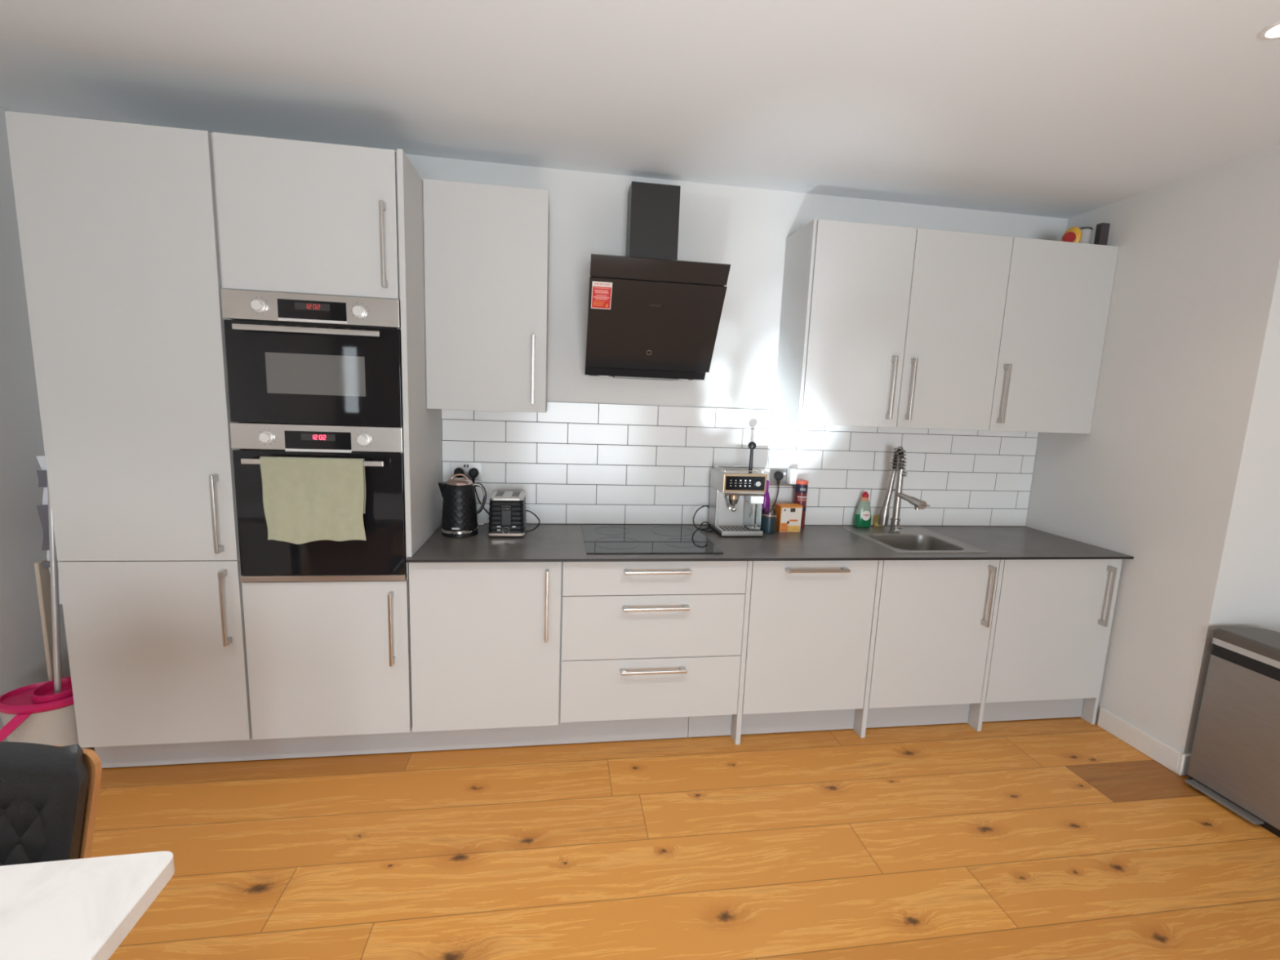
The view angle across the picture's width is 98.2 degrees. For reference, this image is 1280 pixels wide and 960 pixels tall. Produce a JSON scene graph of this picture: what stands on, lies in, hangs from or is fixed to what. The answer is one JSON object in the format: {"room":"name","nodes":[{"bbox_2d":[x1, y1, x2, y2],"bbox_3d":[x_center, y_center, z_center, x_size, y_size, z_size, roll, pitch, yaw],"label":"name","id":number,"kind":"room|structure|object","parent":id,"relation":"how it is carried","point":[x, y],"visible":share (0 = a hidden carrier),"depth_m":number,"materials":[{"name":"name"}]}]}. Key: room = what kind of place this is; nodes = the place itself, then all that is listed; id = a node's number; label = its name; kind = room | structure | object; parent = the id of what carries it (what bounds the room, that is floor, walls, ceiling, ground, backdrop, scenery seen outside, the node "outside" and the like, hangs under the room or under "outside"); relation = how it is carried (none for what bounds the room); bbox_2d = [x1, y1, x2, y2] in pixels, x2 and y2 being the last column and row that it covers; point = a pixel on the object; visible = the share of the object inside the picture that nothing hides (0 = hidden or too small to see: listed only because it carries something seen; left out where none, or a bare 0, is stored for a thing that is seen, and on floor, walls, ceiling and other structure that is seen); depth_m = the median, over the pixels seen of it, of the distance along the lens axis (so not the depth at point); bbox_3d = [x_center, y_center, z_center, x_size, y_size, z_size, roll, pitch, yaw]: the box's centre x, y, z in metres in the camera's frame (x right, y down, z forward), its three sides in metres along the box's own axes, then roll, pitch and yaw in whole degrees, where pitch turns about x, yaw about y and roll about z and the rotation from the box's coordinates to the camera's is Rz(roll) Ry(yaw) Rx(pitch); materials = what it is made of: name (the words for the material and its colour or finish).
{"room":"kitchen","nodes":[
{"label":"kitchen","id":0,"kind":"room"},
{"bbox_2d":[0,105,71,729],"bbox_3d":[-3.309,0.085,0.193,2.080,2.580,4.330,1,8,-8],"label":"wall","id":1,"kind":"structure","parent":0,"point":[23,663],"depth_m":2.28,"materials":[{"name":"white paint"}]},
{"bbox_2d":[0,0,1279,218],"bbox_3d":[-0.450,-1.042,-0.620,7.460,0.100,6.600,1,8,-8],"label":"ceiling","id":2,"kind":"structure","parent":0,"point":[1056,108],"depth_m":1.86,"materials":[{"name":"white paint"}]},
{"bbox_2d":[1259,21,1279,39],"bbox_3d":[1.729,-1.211,1.485,0.092,0.006,0.092,1,8,-8],"label":"recessed light","id":3,"kind":"object","parent":2,"relation":"in","point":[1273,30],"visible":1,"depth_m":1.50,"materials":[{"name":"white plastic"}]},
{"bbox_2d":[90,716,1279,959],"bbox_3d":[-0.526,1.610,-0.230,11.164,0.102,6.700,1,8,-8],"label":"floor","id":4,"kind":"structure","parent":0,"point":[1060,838],"depth_m":1.90,"materials":[{"name":"brown wood"}]},
{"bbox_2d":[0,676,92,749],"bbox_3d":[-2.335,0.971,2.193,0.283,0.326,0.249,-4,10,-37],"label":"bucket","id":5,"kind":"object","parent":4,"relation":"on","point":[34,713],"visible":0.52,"depth_m":2.12,"materials":[{"name":"white plastic"}]},
{"bbox_2d":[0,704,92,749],"bbox_3d":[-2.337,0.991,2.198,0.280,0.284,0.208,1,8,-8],"label":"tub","id":6,"kind":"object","parent":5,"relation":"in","point":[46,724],"depth_m":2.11,"materials":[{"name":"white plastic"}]},
{"bbox_2d":[46,472,62,693],"bbox_3d":[-2.258,0.463,2.102,0.131,1.299,0.098,1,8,-8],"label":"mop","id":7,"kind":"object","parent":5,"relation":"in","point":[53,557],"visible":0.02,"depth_m":2.12,"materials":[{"name":"metal"}]},
{"bbox_2d":[0,742,102,866],"bbox_3d":[-1.330,0.953,0.976,0.452,0.792,0.481,1,8,-8],"label":"dining chair","id":8,"kind":"object","parent":4,"relation":"on","point":[49,794],"visible":0.68,"depth_m":1.11,"materials":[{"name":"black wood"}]},
{"bbox_2d":[34,455,71,680],"bbox_3d":[-2.311,0.506,2.288,0.217,1.220,0.096,-1,9,-23],"label":"ironing board","id":9,"kind":"object","parent":4,"relation":"on","point":[42,573],"visible":0.2,"depth_m":2.21,"materials":[{"name":"white fabric"}]},
{"bbox_2d":[0,851,174,959],"bbox_3d":[-1.414,1.048,0.435,1.443,0.750,0.918,1,8,-8],"label":"dining table","id":10,"kind":"object","parent":4,"relation":"on","point":[84,908],"visible":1,"depth_m":0.83,"materials":[{"name":"white stone"}]},
{"bbox_2d":[4,111,252,747],"bbox_3d":[-1.832,-0.122,2.259,0.599,2.233,0.635,1,8,-8],"label":"tall cabinet","id":11,"kind":"object","parent":4,"relation":"on","point":[118,222],"visible":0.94,"depth_m":1.97,"materials":[{"name":"grey laminate"}]},
{"bbox_2d":[212,132,412,739],"bbox_3d":[-1.239,-0.112,2.347,0.599,2.233,0.635,1,8,-8],"label":"housing","id":12,"kind":"object","parent":4,"relation":"on","point":[325,658],"visible":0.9,"depth_m":2.01,"materials":[{"name":"grey laminate"}]},
{"bbox_2d":[220,288,403,426],"bbox_3d":[-1.218,-0.472,2.261,0.592,0.464,0.610,1,8,-8],"label":"oven","id":13,"kind":"object","parent":12,"relation":"in","point":[291,357],"visible":1,"depth_m":2.01,"materials":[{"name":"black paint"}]},
{"bbox_2d":[229,422,406,582],"bbox_3d":[-1.238,0.056,2.338,0.592,0.598,0.610,1,8,-8],"label":"oven","id":14,"kind":"object","parent":12,"relation":"in","point":[381,556],"visible":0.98,"depth_m":2.09,"materials":[{"name":"black glass"}]},
{"bbox_2d":[259,456,365,544],"bbox_3d":[-1.195,0.077,2.033,0.352,0.320,0.037,1,8,-8],"label":"tea towel","id":15,"kind":"object","parent":14,"relation":"hanging from","point":[305,500],"visible":1,"depth_m":2.03,"materials":[{"name":"fabric"}]},
{"bbox_2d":[396,148,442,557],"bbox_3d":[-0.920,-0.478,2.358,0.020,1.488,0.601,1,8,-8],"label":"end panel","id":16,"kind":"object","parent":12,"relation":"attached to","point":[422,426],"visible":0.68,"depth_m":2.18,"materials":[{"name":"grey laminate"}]},
{"bbox_2d":[93,716,688,768],"bbox_3d":[-0.963,1.093,2.360,2.389,0.132,0.016,1,8,-8],"label":"plinth","id":17,"kind":"object","parent":4,"relation":"on","point":[575,732],"visible":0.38,"depth_m":2.34,"materials":[{"name":"white laminate"}]},
{"bbox_2d":[408,561,562,732],"bbox_3d":[-0.667,0.641,2.544,0.599,0.729,0.635,1,8,-8],"label":"base cabinet","id":18,"kind":"object","parent":4,"relation":"on","point":[486,637],"visible":0.78,"depth_m":2.27,"materials":[{"name":"grey laminate"}]},
{"bbox_2d":[405,523,1133,562],"bbox_3d":[0.671,0.295,2.692,3.278,0.012,0.630,1,8,-8],"label":"countertop","id":19,"kind":"structure","parent":18,"relation":"on","point":[547,542],"depth_m":2.54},
{"bbox_2d":[437,467,486,537],"bbox_3d":[-0.862,0.100,2.599,0.184,0.282,0.282,-5,11,-41],"label":"kettle","id":20,"kind":"object","parent":19,"relation":"on","point":[459,517],"visible":1,"depth_m":2.50,"materials":[{"name":"black plastic"}]},
{"bbox_2d":[477,522,484,525],"bbox_3d":[-0.739,0.206,2.577,0.032,0.010,0.020,1,8,-8],"label":"switch","id":21,"kind":"object","parent":20,"relation":"attached to","point":[479,523],"depth_m":2.57,"materials":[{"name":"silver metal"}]},
{"bbox_2d":[468,467,540,537],"bbox_3d":[-0.669,0.105,2.619,0.377,0.282,0.252,3,8,5],"label":"toaster","id":22,"kind":"object","parent":19,"relation":"on","point":[507,513],"visible":0.98,"depth_m":2.52,"materials":[{"name":"black plastic"}]},
{"bbox_2d":[581,524,723,554],"bbox_3d":[0.031,0.273,2.608,0.590,0.005,0.517,1,8,-8],"label":"induction hob","id":23,"kind":"object","parent":19,"relation":"in","point":[598,539],"visible":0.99,"depth_m":2.56,"materials":[{"name":"black glass"}]},
{"bbox_2d":[693,441,783,536],"bbox_3d":[0.529,0.032,2.803,0.506,0.465,0.268,1,8,-8],"label":"coffee machine","id":24,"kind":"object","parent":19,"relation":"on","point":[735,495],"visible":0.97,"depth_m":2.76,"materials":[{"name":"silver plastic"}]},
{"bbox_2d":[730,506,736,511],"bbox_3d":[0.462,0.145,2.733,0.028,0.023,0.025,1,8,-8],"label":"cup","id":25,"kind":"object","parent":24,"relation":"on","point":[734,508],"depth_m":2.72,"materials":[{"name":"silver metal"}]},
{"bbox_2d":[715,525,763,536],"bbox_3d":[0.491,0.253,2.764,0.209,0.025,0.128,1,8,-8],"label":"drip tray","id":26,"kind":"object","parent":24,"relation":"on","point":[723,531],"depth_m":2.72,"materials":[{"name":"silver metal"}]},
{"bbox_2d":[761,480,769,512],"bbox_3d":[0.650,0.127,2.900,0.058,0.257,0.058,1,8,-8],"label":"spray bottle","id":27,"kind":"object","parent":19,"relation":"on","point":[766,496],"visible":0.41,"depth_m":2.87,"materials":[{"name":"purple plastic"}]},
{"bbox_2d":[760,506,777,533],"bbox_3d":[0.654,0.204,2.823,0.080,0.128,0.080,1,8,-8],"label":"storage jar","id":28,"kind":"object","parent":19,"relation":"on","point":[768,520],"visible":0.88,"depth_m":2.79,"materials":[{"name":"teal ceramic"}]},
{"bbox_2d":[774,503,803,532],"bbox_3d":[0.765,0.196,2.870,0.122,0.138,0.072,1,8,-11],"label":"carton","id":29,"kind":"object","parent":19,"relation":"on","point":[788,517],"visible":0.99,"depth_m":2.84,"materials":[{"name":"orange cardboard"}]},
{"bbox_2d":[780,523,787,531],"bbox_3d":[0.738,0.242,2.837,0.039,0.045,0.002,1,8,-11],"label":"print","id":30,"kind":"object","parent":29,"relation":"attached to","point":[784,526],"depth_m":2.84},
{"bbox_2d":[789,519,797,521],"bbox_3d":[0.787,0.208,2.841,0.047,0.010,0.001,1,8,-11],"label":"print","id":31,"kind":"object","parent":29,"relation":"on","point":[790,520],"depth_m":2.84},
{"bbox_2d":[787,525,799,531],"bbox_3d":[0.791,0.249,2.849,0.068,0.031,0.001,1,8,-11],"label":"print","id":32,"kind":"object","parent":29,"relation":"attached to","point":[790,528],"depth_m":2.85},
{"bbox_2d":[793,479,808,528],"bbox_3d":[0.854,0.128,2.957,0.068,0.255,0.068,1,8,-8],"label":"tin","id":33,"kind":"object","parent":19,"relation":"on","point":[801,486],"visible":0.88,"depth_m":2.92,"materials":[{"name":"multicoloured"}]},
{"bbox_2d":[872,515,880,525],"bbox_3d":[1.321,0.226,3.076,0.046,0.062,0.024,1,8,-8],"label":"sponge","id":34,"kind":"object","parent":19,"relation":"on","point":[875,522],"visible":0.66,"depth_m":3.06,"materials":[{"name":"yellow"}]},
{"bbox_2d":[877,446,929,533],"bbox_3d":[1.358,0.063,2.833,0.078,0.455,0.342,1,8,-8],"label":"tap","id":35,"kind":"object","parent":19,"relation":"on","point":[898,459],"visible":1,"depth_m":2.91,"materials":[{"name":"silver metal"}]},
{"bbox_2d":[840,525,988,552],"bbox_3d":[1.363,0.369,2.824,0.474,0.152,0.523,1,8,-8],"label":"sink","id":36,"kind":"object","parent":19,"relation":"in","point":[910,539],"visible":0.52,"depth_m":2.90,"materials":[{"name":"metal"}]},
{"bbox_2d":[853,491,871,527],"bbox_3d":[1.222,0.159,3.020,0.095,0.193,0.055,1,8,-8],"label":"dish soap","id":37,"kind":"object","parent":36,"relation":"on","point":[863,514],"visible":1,"depth_m":3.00,"materials":[{"name":"green plastic"}]},
{"bbox_2d":[559,560,747,722],"bbox_3d":[0.020,0.648,2.645,0.788,0.719,0.635,1,8,-8],"label":"drawer unit","id":38,"kind":"object","parent":4,"relation":"on","point":[640,640],"visible":0.91,"depth_m":2.37,"materials":[{"name":"grey laminate"}]},
{"bbox_2d":[687,714,732,737],"bbox_3d":[0.322,1.114,2.550,0.204,0.132,0.016,1,8,-8],"label":"plinth","id":39,"kind":"object","parent":4,"relation":"on","point":[715,725],"visible":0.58,"depth_m":2.54,"materials":[{"name":"white laminate"}]},
{"bbox_2d":[730,560,752,744],"bbox_3d":[0.416,0.724,2.731,0.022,0.868,0.590,1,8,-8],"label":"panel","id":40,"kind":"object","parent":4,"relation":"on","point":[736,720],"visible":0.24,"depth_m":2.45,"materials":[{"name":"grey laminate"}]},
{"bbox_2d":[740,560,878,734],"bbox_3d":[0.722,0.733,2.747,0.584,0.858,0.609,1,8,-8],"label":"dishwasher","id":41,"kind":"object","parent":4,"relation":"on","point":[810,622],"depth_m":2.48,"materials":[{"name":"laminate"}]},
{"bbox_2d":[853,560,883,737],"bbox_3d":[1.018,0.735,2.820,0.022,0.868,0.590,1,8,-8],"label":"panel","id":42,"kind":"object","parent":4,"relation":"on","point":[860,714],"visible":0.24,"depth_m":2.54,"materials":[{"name":"grey laminate"}]},
{"bbox_2d":[866,560,999,728],"bbox_3d":[1.320,0.740,2.848,0.582,0.861,0.635,1,8,-8],"label":"base cabinet","id":43,"kind":"object","parent":4,"relation":"on","point":[934,621],"depth_m":2.57,"materials":[{"name":"grey laminate"}]},
{"bbox_2d":[966,560,1004,731],"bbox_3d":[1.617,0.745,2.909,0.021,0.868,0.590,1,8,-8],"label":"panel","id":44,"kind":"object","parent":4,"relation":"on","point":[975,714],"visible":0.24,"depth_m":2.64,"materials":[{"name":"grey laminate"}]},
{"bbox_2d":[982,559,1119,721],"bbox_3d":[1.937,0.751,2.939,0.620,0.861,0.635,1,8,-8],"label":"base cabinet","id":45,"kind":"object","parent":4,"relation":"on","point":[1053,615],"depth_m":2.66,"materials":[{"name":"grey laminate"}]},
{"bbox_2d":[1080,559,1122,724],"bbox_3d":[2.251,0.755,3.005,0.019,0.868,0.584,1,8,-8],"label":"panel","id":46,"kind":"object","parent":4,"relation":"on","point":[1090,705],"visible":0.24,"depth_m":2.76,"materials":[{"name":"grey laminate"}]},
{"bbox_2d":[1184,626,1279,837],"bbox_3d":[2.492,0.980,2.135,0.301,0.690,0.448,1,8,-8],"label":"pedal bin","id":47,"kind":"object","parent":4,"relation":"on","point":[1234,761],"visible":1,"depth_m":2.19,"materials":[{"name":"silver metal"}]},
{"bbox_2d":[405,154,1067,409],"bbox_3d":[0.016,-0.181,2.899,5.480,2.580,0.100,1,8,-8],"label":"wall","id":48,"kind":"structure","parent":0,"point":[747,229],"depth_m":2.76,"materials":[{"name":"white paint"}]},
{"bbox_2d":[422,178,549,412],"bbox_3d":[-0.667,-0.777,2.476,0.502,0.923,0.355,1,8,-8],"label":"upper cabinet","id":49,"kind":"object","parent":48,"relation":"attached to","point":[486,246],"visible":1,"depth_m":2.34,"materials":[{"name":"grey laminate"}]},
{"bbox_2d":[584,181,730,380],"bbox_3d":[0.065,-0.912,2.541,0.603,0.875,0.395,1,8,-8],"label":"hood","id":50,"kind":"object","parent":48,"relation":"attached to","point":[653,314],"visible":1,"depth_m":2.53,"materials":[{"name":"black paint"}]},
{"bbox_2d":[593,301,608,307],"bbox_3d":[-0.172,-0.772,2.432,0.065,0.021,0.013,1,8,-8],"label":"print","id":51,"kind":"object","parent":50,"relation":"attached to","point":[596,304],"depth_m":2.43},
{"bbox_2d":[593,287,609,300],"bbox_3d":[-0.166,-0.807,2.402,0.069,0.045,0.028,1,8,-8],"label":"print","id":52,"kind":"object","parent":50,"relation":"attached to","point":[599,293],"depth_m":2.40},
{"bbox_2d":[441,401,1038,526],"bbox_3d":[0.646,-0.064,2.952,3.263,0.619,0.008,1,8,-8],"label":"backsplash","id":53,"kind":"structure","parent":48,"relation":"attached to","point":[573,463],"depth_m":2.90,"materials":[{"name":"tile"}]},
{"bbox_2d":[450,462,481,480],"bbox_3d":[-0.856,-0.044,2.730,0.147,0.090,0.006,1,8,-8],"label":"wall socket","id":54,"kind":"object","parent":53,"relation":"attached to","point":[465,466],"visible":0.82,"depth_m":2.73,"materials":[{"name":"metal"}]},
{"bbox_2d":[768,469,795,485],"bbox_3d":[0.763,-0.013,2.968,0.148,0.088,0.008,1,8,-8],"label":"wall socket","id":55,"kind":"object","parent":53,"relation":"attached to","point":[772,482],"visible":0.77,"depth_m":2.96,"materials":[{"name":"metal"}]},
{"bbox_2d":[786,467,797,484],"bbox_3d":[0.809,-0.021,2.948,0.040,0.084,0.048,1,8,-8],"label":"plug adapter","id":56,"kind":"object","parent":55,"relation":"attached to","point":[792,473],"visible":1,"depth_m":2.93,"materials":[{"name":"white plastic"}]},
{"bbox_2d":[773,218,1013,430],"bbox_3d":[1.242,-0.730,2.760,1.006,0.920,0.355,1,8,-8],"label":"upper cabinet","id":57,"kind":"object","parent":48,"relation":"attached to","point":[881,326],"visible":1,"depth_m":2.62,"materials":[{"name":"grey laminate"}]},
{"bbox_2d":[988,236,1119,434],"bbox_3d":[2.026,-0.717,2.876,0.578,0.918,0.355,1,8,-8],"label":"upper cabinet","id":58,"kind":"object","parent":48,"relation":"attached to","point":[1058,297],"visible":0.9,"depth_m":2.74,"materials":[{"name":"grey laminate"}]},
{"bbox_2d":[1061,226,1082,243],"bbox_3d":[2.127,-1.200,2.728,0.078,0.086,0.113,7,10,32],"label":"packet","id":59,"kind":"object","parent":58,"relation":"on","point":[1073,234],"visible":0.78,"depth_m":2.70,"materials":[{"name":"yellow plastic"}]},
{"bbox_2d":[1079,226,1093,244],"bbox_3d":[2.196,-1.202,2.755,0.078,0.087,0.078,1,8,-8],"label":"plastic tub","id":60,"kind":"object","parent":58,"relation":"on","point":[1086,232],"visible":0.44,"depth_m":2.72,"materials":[{"name":"white plastic"}]},
{"bbox_2d":[1093,222,1110,245],"bbox_3d":[2.275,-1.206,2.731,0.046,0.108,0.032,1,8,-8],"label":"box","id":61,"kind":"object","parent":58,"relation":"on","point":[1102,230],"visible":0.76,"depth_m":2.72,"materials":[{"name":"black cardboard"}]},
{"bbox_2d":[1025,145,1279,754],"bbox_3d":[2.568,-0.060,2.741,0.474,2.580,0.970,1,8,-8],"label":"wall","id":62,"kind":"structure","parent":0,"point":[1176,471],"depth_m":2.43,"materials":[{"name":"white paint"}]},
{"bbox_2d":[1097,707,1191,775],"bbox_3d":[2.508,1.212,2.610,0.388,0.098,0.381,1,8,-8],"label":"baseboard","id":63,"kind":"structure","parent":62,"relation":"attached to","point":[1160,752],"depth_m":2.55,"materials":[{"name":"white paint"}]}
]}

